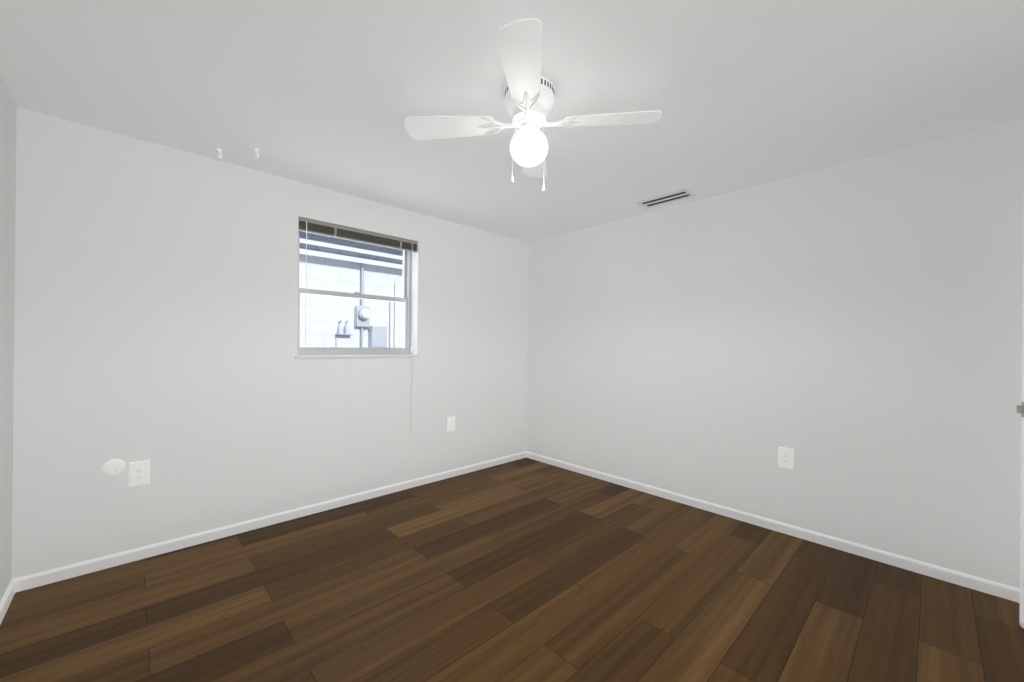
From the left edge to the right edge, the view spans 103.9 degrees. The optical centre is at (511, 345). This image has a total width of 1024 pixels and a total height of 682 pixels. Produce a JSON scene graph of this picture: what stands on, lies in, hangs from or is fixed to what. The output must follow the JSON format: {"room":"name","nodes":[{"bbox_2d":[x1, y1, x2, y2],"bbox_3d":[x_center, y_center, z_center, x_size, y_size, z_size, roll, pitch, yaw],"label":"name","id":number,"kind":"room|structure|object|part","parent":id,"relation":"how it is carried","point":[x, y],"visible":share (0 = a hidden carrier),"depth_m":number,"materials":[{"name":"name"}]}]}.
{"room":"empty bedroom","nodes":[
{"label":"empty bedroom","id":0,"kind":"room"},
{"bbox_2d":[0,74,16,601],"bbox_3d":[-0.532,0.044,-0.150,0.120,2.440,5.850,1,0,-43],"label":"wall","id":1,"kind":"structure","parent":0,"point":[8,109],"depth_m":1.90,"materials":[{"name":"paint"}]},
{"bbox_2d":[0,578,19,624],"bbox_3d":[-1.047,1.226,0.476,0.014,0.066,4.250,1,0,-44],"label":"baseboard","id":2,"kind":"structure","parent":1,"relation":"attached to","point":[14,586],"depth_m":1.92,"materials":[{"name":"white wood"}]},
{"bbox_2d":[12,107,527,578],"bbox_3d":[-1.232,0.037,3.355,4.290,2.440,0.200,1,0,-43],"label":"wall","id":3,"kind":"structure","parent":0,"point":[156,306],"depth_m":2.54,"materials":[{"name":"paint"}]},
{"bbox_2d":[102,459,124,474],"bbox_3d":[-2.243,0.689,2.257,0.092,0.092,0.012,1,0,-43],"label":"blank wall plate","id":4,"kind":"object","parent":3,"relation":"attached to","point":[113,467],"visible":1,"depth_m":2.25,"materials":[{"name":"white plastic"}]},
{"bbox_2d":[129,460,149,486],"bbox_3d":[-2.168,0.747,2.331,0.089,0.140,0.008,1,0,-43],"label":"electrical outlet","id":5,"kind":"object","parent":3,"relation":"attached to","point":[139,472],"visible":1,"depth_m":2.33,"materials":[{"name":"white plastic"}]},
{"bbox_2d":[20,451,527,590],"bbox_3d":[-1.171,1.225,3.278,3.630,0.066,0.014,1,0,-44],"label":"baseboard","id":6,"kind":"structure","parent":3,"relation":"attached to","point":[144,552],"depth_m":2.62,"materials":[{"name":"white wood"}]},
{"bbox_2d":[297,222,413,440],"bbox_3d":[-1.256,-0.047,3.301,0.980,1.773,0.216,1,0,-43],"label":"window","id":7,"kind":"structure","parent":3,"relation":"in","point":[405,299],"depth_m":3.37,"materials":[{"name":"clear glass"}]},
{"bbox_3d":[-1.307,-0.426,3.359,0.924,0.959,0.028,1,0,-44],"label":"glass","id":8,"kind":"part","parent":7,"relation":"part of","materials":[{"name":"clear glass"}]},
{"bbox_3d":[-1.304,-0.426,3.356,0.980,1.015,0.063,1,0,-44],"label":"frame","id":9,"kind":"part","parent":7,"relation":"part of","materials":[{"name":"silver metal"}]},
{"bbox_2d":[298,217,416,252],"bbox_3d":[-1.206,-0.882,3.258,0.968,0.098,0.037,1,0,-43],"label":"window blind","id":10,"kind":"object","parent":7,"relation":"attached to","point":[340,232],"visible":1,"depth_m":3.20,"materials":[{"name":"grey plastic"}]},
{"bbox_2d":[295,354,418,358],"bbox_3d":[-1.240,0.090,3.282,1.004,0.019,0.147,1,0,-43],"label":"window sill","id":11,"kind":"structure","parent":3,"relation":"attached to","point":[349,356],"depth_m":3.16,"materials":[{"name":"white stone"}]},
{"bbox_2d":[447,416,454,431],"bbox_3d":[-0.581,0.754,3.837,0.089,0.140,0.008,1,0,-43],"label":"electrical outlet","id":12,"kind":"object","parent":3,"relation":"attached to","point":[451,423],"visible":1,"depth_m":3.83,"materials":[{"name":"white plastic"}]},
{"bbox_2d":[0,458,1023,681],"bbox_3d":[0.767,1.338,1.234,4.290,0.120,6.050,1,0,-43],"label":"floor","id":13,"kind":"structure","parent":0,"point":[525,570],"depth_m":1.96,"materials":[{"name":"brown wood"}]},
{"bbox_2d":[0,0,1023,241],"bbox_3d":[0.794,-1.222,1.234,4.290,0.120,6.050,1,0,-43],"label":"ceiling","id":14,"kind":"structure","parent":0,"point":[332,95],"depth_m":1.81,"materials":[{"name":"paint"}]},
{"bbox_2d":[404,18,661,191],"bbox_3d":[0.078,-0.926,1.832,0.885,0.487,0.885,1,0,-39],"label":"ceiling fan","id":15,"kind":"object","parent":14,"relation":"hanging from","point":[529,96],"visible":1,"depth_m":1.77,"materials":[{"name":"white metal"}]},
{"bbox_3d":[0.078,-0.897,1.832,0.176,0.151,0.176,1,0,-44],"label":"globe","id":16,"kind":"part","parent":15,"relation":"part of"},
{"bbox_3d":[0.080,-1.068,1.832,0.227,0.203,0.227,1,0,-44],"label":"motor","id":17,"kind":"part","parent":15,"relation":"part of","materials":[{"name":"white metal"}]},
{"bbox_2d":[636,189,696,208],"bbox_3d":[1.216,-1.152,3.171,0.200,0.011,0.410,1,0,-43],"label":"ceiling vent","id":18,"kind":"object","parent":14,"relation":"in","point":[675,196],"visible":1,"depth_m":3.15,"materials":[{"name":"white metal"}]},
{"bbox_2d":[526,119,1023,588],"bbox_3d":[2.231,0.073,2.472,0.120,2.440,5.850,1,0,-43],"label":"wall","id":19,"kind":"structure","parent":0,"point":[850,333],"depth_m":2.61,"materials":[{"name":"paint"}]},
{"bbox_2d":[528,452,1019,602],"bbox_3d":[1.620,1.254,3.007,0.014,0.066,4.250,1,0,-44],"label":"baseboard","id":20,"kind":"structure","parent":19,"relation":"attached to","point":[962,579],"depth_m":2.60,"materials":[{"name":"white wood"}]},
{"bbox_2d":[778,447,793,469],"bbox_3d":[1.877,0.775,2.745,0.008,0.140,0.089,1,0,-43],"label":"electrical outlet","id":21,"kind":"object","parent":19,"relation":"attached to","point":[785,457],"visible":1,"depth_m":2.74,"materials":[{"name":"white plastic"}]},
{"bbox_3d":[1.803,0.069,0.156,3.690,2.440,0.120,1,0,-44],"label":"wall","id":22,"kind":"structure","parent":0,"visible":0},
{"bbox_2d":[1016,232,1023,627],"bbox_3d":[2.653,0.284,1.611,0.804,2.012,0.177,1,0,35],"label":"door","id":23,"kind":"structure","parent":22,"relation":"in","point":[1019,408],"depth_m":1.83,"materials":[{"name":"white wood"}]},
{"label":"outside","id":24,"kind":"structure","parent":0,"visible":0},
{"bbox_3d":[-0.873,1.471,5.641,16.000,0.180,21.000,1,0,-44],"label":"ground","id":25,"kind":"structure","parent":24,"visible":0},
{"bbox_2d":[299,231,403,347],"bbox_3d":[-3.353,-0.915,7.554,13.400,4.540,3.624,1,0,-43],"label":"window glass","id":26,"kind":"object","parent":25,"relation":"on","point":[370,307],"depth_m":6.15,"materials":[{"name":"clear glass"}]}
]}

